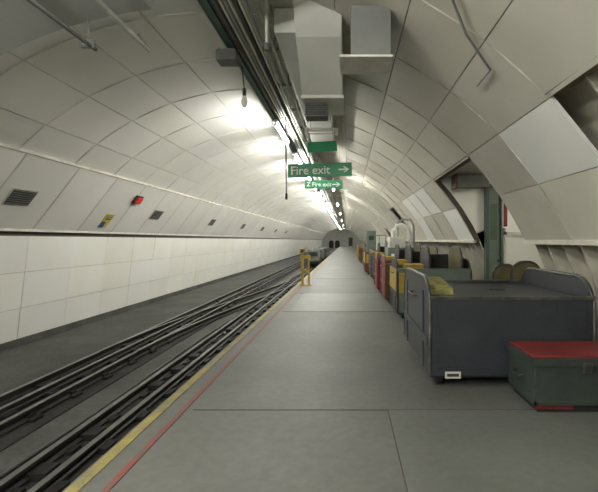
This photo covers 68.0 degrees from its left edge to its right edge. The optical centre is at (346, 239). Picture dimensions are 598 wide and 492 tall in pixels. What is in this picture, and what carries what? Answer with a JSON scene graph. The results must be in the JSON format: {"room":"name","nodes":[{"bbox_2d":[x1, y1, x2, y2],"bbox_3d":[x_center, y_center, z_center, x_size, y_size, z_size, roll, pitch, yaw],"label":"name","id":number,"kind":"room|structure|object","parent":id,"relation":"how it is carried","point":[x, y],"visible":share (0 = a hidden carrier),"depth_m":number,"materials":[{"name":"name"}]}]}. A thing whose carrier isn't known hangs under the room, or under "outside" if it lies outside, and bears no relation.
{"room":"railway station","nodes":[
{"label":"railway station","id":0,"kind":"room"},
{"bbox_2d":[0,0,151,55],"bbox_3d":[-3.901,-1.886,-1.075,3.416,2.032,12.050,0,0,0],"label":"lining","id":1,"kind":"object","parent":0,"point":[21,23],"depth_m":4.73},
{"bbox_2d":[0,142,325,351],"bbox_3d":[-5.800,0.325,51.475,1.300,3.550,117.150,0,0,0],"label":"wall","id":2,"kind":"structure","parent":0,"point":[60,271],"depth_m":10.74,"materials":[{"name":"white tile"}]},
{"bbox_2d":[1,187,38,205],"bbox_3d":[-5.670,-0.744,7.650,0.217,0.277,0.600,0,0,0],"label":"air vent","id":3,"kind":"object","parent":2,"relation":"in","point":[16,196],"visible":1,"depth_m":7.61,"materials":[{"name":"grey metal"}]},
{"bbox_2d":[98,214,114,227],"bbox_3d":[-5.885,-0.462,10.750,0.251,0.322,0.340,0,0,0],"label":"safety sign","id":4,"kind":"object","parent":2,"relation":"attached to","point":[108,217],"visible":1,"depth_m":10.73,"materials":[{"name":"yellow plastic"}]},
{"bbox_2d":[131,195,143,204],"bbox_3d":[-5.416,-1.037,11.400,0.185,0.212,0.340,0,0,0],"label":"warning lamp","id":5,"kind":"object","parent":2,"relation":"attached to","point":[138,200],"visible":1,"depth_m":11.30,"materials":[{"name":"red plastic"}]},
{"bbox_2d":[149,210,163,219],"bbox_3d":[-5.670,-0.744,13.100,0.217,0.277,0.600,0,0,0],"label":"air vent","id":6,"kind":"object","parent":2,"relation":"in","point":[156,214],"visible":1,"depth_m":13.05,"materials":[{"name":"grey metal"}]},
{"bbox_2d":[208,219,216,225],"bbox_3d":[-5.670,-0.744,18.500,0.217,0.277,0.600,0,0,0],"label":"air vent","id":7,"kind":"object","parent":2,"relation":"in","point":[212,221],"visible":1,"depth_m":18.45,"materials":[{"name":"grey metal"}]},
{"bbox_2d":[0,248,334,491],"bbox_3d":[-4.100,2.143,51.415,5.000,0.215,117.030,0,0,0],"label":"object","id":8,"kind":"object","parent":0,"point":[20,365],"depth_m":7.68,"materials":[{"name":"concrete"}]},
{"bbox_2d":[0,248,331,436],"bbox_3d":[-3.930,1.973,51.415,0.880,0.125,117.030,0,0,0],"label":"railway track","id":9,"kind":"object","parent":8,"relation":"on","point":[45,386],"visible":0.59,"depth_m":6.46,"materials":[{"name":"black metal"}]},
{"bbox_2d":[0,248,334,479],"bbox_3d":[-2.394,1.966,50.900,1.191,0.137,116.001,0,0,0],"label":"rail","id":10,"kind":"object","parent":8,"relation":"on","point":[8,471],"visible":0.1,"depth_m":5.16,"materials":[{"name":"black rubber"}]},
{"bbox_2d":[0,248,336,491],"bbox_3d":[-2.400,1.973,51.415,0.880,0.125,117.030,0,0,0],"label":"railway track","id":11,"kind":"object","parent":8,"relation":"on","point":[43,469],"visible":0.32,"depth_m":4.86,"materials":[{"name":"black metal"}]},
{"bbox_2d":[307,249,323,265],"bbox_3d":[-2.400,1.315,34.000,0.880,1.190,6.000,0,0,0],"label":"train","id":12,"kind":"object","parent":11,"relation":"on","point":[316,255],"visible":0.76,"depth_m":31.10,"materials":[{"name":"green metal"}]},
{"bbox_2d":[315,247,326,261],"bbox_3d":[-2.400,1.315,40.400,0.880,1.190,6.000,0,0,0],"label":"train","id":13,"kind":"object","parent":11,"relation":"on","point":[323,248],"visible":0.27,"depth_m":39.11,"materials":[{"name":"black metal"}]},
{"bbox_2d":[97,278,298,357],"bbox_3d":[-3.165,1.960,14.750,0.952,0.110,14.665,0,0,7],"label":"railway crossover","id":14,"kind":"object","parent":8,"relation":"on","point":[180,332],"visible":0.71,"depth_m":9.89,"materials":[{"name":"black metal"}]},
{"bbox_2d":[0,0,597,233],"bbox_3d":[-1.736,-2.108,51.415,7.383,1.683,117.030,0,0,0],"label":"ceiling","id":15,"kind":"structure","parent":0,"point":[169,116],"depth_m":6.88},
{"bbox_2d":[27,0,97,51],"bbox_3d":[-2.830,-2.289,-1.050,0.140,0.381,11.900,0,0,0],"label":"conduit pipe","id":16,"kind":"object","parent":15,"relation":"attached to","point":[88,43],"visible":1,"depth_m":4.45,"materials":[{"name":"metal"}]},
{"bbox_2d":[93,0,150,51],"bbox_3d":[-2.632,-2.555,-0.586,0.284,0.326,12.828,0,0,0],"label":"conduit pipe","id":17,"kind":"object","parent":15,"relation":"attached to","point":[137,37],"visible":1,"depth_m":4.95,"materials":[{"name":"grey metal"}]},
{"bbox_2d":[264,0,268,50],"bbox_3d":[-0.930,-2.500,5.100,0.055,0.600,0.055,0,0,23],"label":"conduit pipe","id":18,"kind":"object","parent":15,"relation":"attached to","point":[266,44],"visible":1,"depth_m":5.08,"materials":[{"name":"grey metal"}]},
{"bbox_2d":[197,0,342,229],"bbox_3d":[-1.290,-2.700,51.415,0.660,0.360,116.730,0,0,0],"label":"cable tray","id":19,"kind":"object","parent":15,"relation":"attached to","point":[230,19],"visible":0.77,"depth_m":6.36,"materials":[{"name":"metal"}]},
{"bbox_2d":[216,48,239,66],"bbox_3d":[-1.585,-2.440,5.875,0.270,0.160,0.250,0,0,0],"label":"junction box","id":20,"kind":"object","parent":19,"relation":"attached to","point":[226,57],"visible":0.97,"depth_m":5.76,"materials":[{"name":"metal"}]},
{"bbox_2d":[237,63,247,107],"bbox_3d":[-1.393,-2.065,5.864,0.134,0.600,0.087,0,0,-15],"label":"hanging bulb","id":21,"kind":"object","parent":20,"relation":"hanging from","point":[244,101],"visible":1,"depth_m":5.85,"materials":[{"name":"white glass"}]},
{"bbox_2d":[273,119,289,144],"bbox_3d":[-1.500,-2.455,10.150,0.100,0.130,1.900,0,0,0],"label":"fluorescent light","id":22,"kind":"object","parent":19,"relation":"attached to","point":[277,124],"visible":0.97,"depth_m":9.84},
{"bbox_2d":[285,117,287,199],"bbox_3d":[-1.240,-1.675,9.000,0.044,1.690,0.044,0,0,22],"label":"hanging cable","id":23,"kind":"object","parent":19,"relation":"hanging from","point":[286,194],"visible":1,"depth_m":8.99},
{"bbox_2d":[293,152,302,163],"bbox_3d":[-1.500,-2.455,13.550,0.100,0.130,1.900,0,0,0],"label":"fluorescent light","id":24,"kind":"object","parent":19,"relation":"attached to","point":[295,154],"visible":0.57,"depth_m":13.16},
{"bbox_2d":[274,0,343,151],"bbox_3d":[-0.460,-2.380,8.753,0.840,0.840,7.494,0,0,0],"label":"duct","id":25,"kind":"object","parent":15,"relation":"attached to","point":[308,35],"depth_m":5.57,"materials":[{"name":"white metal"}]},
{"bbox_2d":[305,103,327,120],"bbox_3d":[-0.440,-1.870,6.440,0.320,0.180,0.320,0,0,0],"label":"ceiling vent grille","id":26,"kind":"object","parent":25,"relation":"attached to","point":[313,111],"depth_m":6.30,"materials":[{"name":"grey metal"}]},
{"bbox_2d":[288,101,351,177],"bbox_3d":[-0.529,-1.945,8.248,1.200,1.521,0.024,-2,0,0],"label":"exit sign","id":27,"kind":"object","parent":15,"relation":"hanging from","point":[317,169],"visible":1,"depth_m":8.24,"materials":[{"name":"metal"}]},
{"bbox_2d":[306,116,336,152],"bbox_3d":[-0.469,-2.086,7.473,0.680,1.241,0.020,0,0,-29],"label":"exit sign","id":28,"kind":"object","parent":15,"relation":"hanging from","point":[325,146],"visible":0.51,"depth_m":7.49,"materials":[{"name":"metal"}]},
{"bbox_2d":[305,115,337,135],"bbox_3d":[-0.460,-2.175,8.000,0.600,0.550,0.100,0,0,0],"label":"fluorescent light","id":29,"kind":"object","parent":15,"relation":"hanging from","point":[310,129],"visible":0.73,"depth_m":7.98,"materials":[{"name":"metal"}]},
{"bbox_2d":[305,176,341,188],"bbox_3d":[-0.571,-1.396,10.698,0.874,0.291,0.024,0,0,0],"label":"exit sign","id":30,"kind":"object","parent":15,"relation":"hanging from","point":[323,184],"depth_m":10.69,"materials":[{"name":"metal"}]},
{"bbox_2d":[339,131,339,162],"bbox_3d":[-0.182,-2.259,10.698,0.005,0.753,0.024,0,0,0],"label":"hanging rod","id":31,"kind":"object","parent":15,"relation":"hanging from","point":[339,131],"depth_m":10.70,"materials":[{"name":"metal"}]},
{"bbox_2d":[339,6,392,73],"bbox_3d":[0.200,-2.175,4.800,0.560,0.550,0.480,0,0,0],"label":"box","id":32,"kind":"object","parent":15,"relation":"attached to","point":[370,25],"depth_m":4.60,"materials":[{"name":"grey metal"}]},
{"bbox_2d":[451,0,491,86],"bbox_3d":[0.976,-2.071,3.800,0.240,0.730,2.397,0,0,28],"label":"conduit pipe","id":33,"kind":"object","parent":15,"relation":"attached to","point":[452,1],"visible":1,"depth_m":4.25,"materials":[{"name":"metal"}]},
{"bbox_2d":[62,246,597,491],"bbox_3d":[2.250,1.808,51.415,7.900,0.624,117.030,0,0,0],"label":"floor","id":34,"kind":"structure","parent":0,"point":[332,394],"depth_m":3.54,"materials":[{"name":"concrete"}]},
{"bbox_2d":[64,248,337,491],"bbox_3d":[-1.640,1.497,51.415,0.080,0.006,117.030,0,0,0],"label":"trim yellow line","id":35,"kind":"structure","parent":34,"relation":"on","point":[95,469],"depth_m":3.68,"materials":[{"name":"yellow paint"}]},
{"bbox_2d":[100,262,325,491],"bbox_3d":[-1.442,1.497,11.450,0.045,0.006,37.100,0,0,0],"label":"trim red line","id":36,"kind":"structure","parent":34,"relation":"on","point":[112,483],"depth_m":3.66,"materials":[{"name":"red paint"}]},
{"bbox_2d":[299,248,311,284],"bbox_3d":[-1.380,0.890,14.640,0.400,1.220,0.220,0,0,0],"label":"barrier post","id":37,"kind":"object","parent":34,"relation":"on","point":[302,250],"visible":0.99,"depth_m":14.60,"materials":[{"name":"metal"}]},
{"bbox_2d":[358,246,362,262],"bbox_3d":[1.500,0.934,29.350,1.520,1.132,1.744,0,0,0],"label":"trolley","id":38,"kind":"object","parent":34,"relation":"on","point":[360,255],"visible":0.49,"depth_m":28.50,"materials":[{"name":"metal"}]},
{"bbox_2d":[357,242,365,258],"bbox_3d":[1.500,0.809,34.850,1.520,1.382,1.744,0,0,0],"label":"trolley","id":39,"kind":"object","parent":34,"relation":"on","point":[364,246],"visible":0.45,"depth_m":34.00,"materials":[{"name":"yellow metal"}]},
{"bbox_2d":[366,231,375,251],"bbox_3d":[1.175,0.525,21.470,0.450,1.950,0.660,0,0,0],"label":"tall cabinet","id":40,"kind":"object","parent":34,"relation":"on","point":[370,235],"visible":0.44,"depth_m":21.17,"materials":[{"name":"metal"}]},
{"bbox_2d":[363,243,383,273],"bbox_3d":[1.500,0.809,19.800,1.520,1.382,1.644,0,0,0],"label":"trolley","id":41,"kind":"object","parent":34,"relation":"on","point":[379,248],"visible":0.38,"depth_m":19.13,"materials":[{"name":"yellow metal"}]},
{"bbox_2d":[368,243,387,278],"bbox_3d":[1.600,0.809,17.250,1.520,1.382,1.544,0,0,0],"label":"trolley","id":42,"kind":"object","parent":34,"relation":"on","point":[371,256],"visible":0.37,"depth_m":16.74,"materials":[{"name":"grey metal"}]},
{"bbox_2d":[376,235,385,249],"bbox_3d":[1.900,0.600,26.385,0.800,1.800,0.830,0,0,0],"label":"tall cabinet","id":43,"kind":"object","parent":34,"relation":"on","point":[381,239],"visible":0.22,"depth_m":25.97,"materials":[{"name":"metal"}]},
{"bbox_2d":[374,244,420,289],"bbox_3d":[1.555,0.809,13.100,1.510,1.382,1.444,0,0,0],"label":"trolley","id":44,"kind":"object","parent":34,"relation":"on","point":[398,254],"visible":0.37,"depth_m":12.81,"materials":[{"name":"metal"}]},
{"bbox_2d":[385,218,414,255],"bbox_3d":[1.826,0.372,14.935,1.053,2.256,1.130,0,0,0],"label":"machine","id":45,"kind":"object","parent":34,"relation":"on","point":[389,251],"visible":0.48,"depth_m":14.74,"materials":[{"name":"metal"}]},
{"bbox_2d":[380,245,437,302],"bbox_3d":[1.600,0.809,11.000,1.520,1.382,1.444,0,0,0],"label":"trolley","id":46,"kind":"object","parent":34,"relation":"on","point":[410,257],"visible":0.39,"depth_m":10.70,"materials":[{"name":"red metal"}]},
{"bbox_2d":[390,246,471,317],"bbox_3d":[1.650,0.809,8.950,1.520,1.382,1.344,0,0,0],"label":"trolley","id":47,"kind":"object","parent":34,"relation":"on","point":[432,265],"visible":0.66,"depth_m":8.56,"materials":[{"name":"metal"}]},
{"bbox_2d":[404,267,596,383],"bbox_3d":[1.675,0.934,5.400,1.810,1.132,1.924,0,0,0],"label":"trolley","id":48,"kind":"object","parent":34,"relation":"on","point":[456,329],"visible":0.85,"depth_m":4.46,"materials":[{"name":"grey metal"}]},
{"bbox_2d":[491,264,512,279],"bbox_3d":[2.380,0.927,6.638,0.410,1.145,0.055,0,0,0],"label":"end panel","id":49,"kind":"object","parent":34,"relation":"on","point":[500,271],"visible":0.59,"depth_m":6.62,"materials":[{"name":"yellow metal"}]},
{"bbox_2d":[503,202,507,231],"bbox_3d":[3.310,0.325,9.220,0.100,2.350,0.060,0,0,0],"label":"sign","id":50,"kind":"object","parent":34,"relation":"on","point":[505,210],"visible":0.43,"depth_m":9.19,"materials":[{"name":"red paint"}]},
{"bbox_2d":[503,232,543,268],"bbox_3d":[3.550,0.670,8.820,0.800,1.660,0.080,0,0,0],"label":"board","id":51,"kind":"object","parent":34,"relation":"on","point":[515,250],"visible":0.34,"depth_m":8.80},
{"bbox_2d":[510,261,539,279],"bbox_3d":[2.650,0.902,6.518,0.470,1.195,0.055,0,0,0],"label":"end panel","id":52,"kind":"object","parent":34,"relation":"on","point":[516,272],"visible":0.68,"depth_m":6.50,"materials":[{"name":"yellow metal"}]},
{"bbox_2d":[506,341,597,411],"bbox_3d":[2.119,1.252,4.093,1.113,0.495,0.645,0,0,0],"label":"storage chest","id":53,"kind":"object","parent":34,"relation":"on","point":[550,376],"visible":1,"depth_m":3.80,"materials":[{"name":"dark green painted steel"},{"name":"red paint"}]},
{"bbox_2d":[322,228,359,247],"bbox_3d":[-1.700,2.100,109.850,10.700,10.700,0.060,0,0,0],"label":"wall","id":54,"kind":"structure","parent":0,"point":[335,238],"depth_m":109.88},
{"bbox_2d":[355,57,597,340],"bbox_3d":[2.614,-0.098,51.415,1.957,3.842,117.030,0,0,0],"label":"wall","id":55,"kind":"structure","parent":0,"point":[543,166],"depth_m":5.60,"materials":[{"name":"beige paint"}]},
{"bbox_2d":[433,154,556,270],"bbox_3d":[4.050,0.025,8.410,4.300,2.950,2.880,0,0,0],"label":"wall","id":56,"kind":"structure","parent":0,"point":[469,203],"depth_m":9.81,"materials":[{"name":"beige paint"}]},
{"bbox_2d":[451,174,488,189],"bbox_3d":[2.640,-1.245,9.440,0.720,0.290,0.400,0,0,0],"label":"air duct","id":57,"kind":"object","parent":56,"relation":"attached to","point":[457,181],"visible":0.95,"depth_m":9.27,"materials":[{"name":"grey metal"}]},
{"bbox_2d":[484,184,503,279],"bbox_3d":[3.250,0.130,9.730,0.400,2.740,0.140,0,0,0],"label":"door","id":58,"kind":"structure","parent":56,"relation":"in","point":[493,203],"depth_m":9.71,"materials":[{"name":"metal"}]}
]}

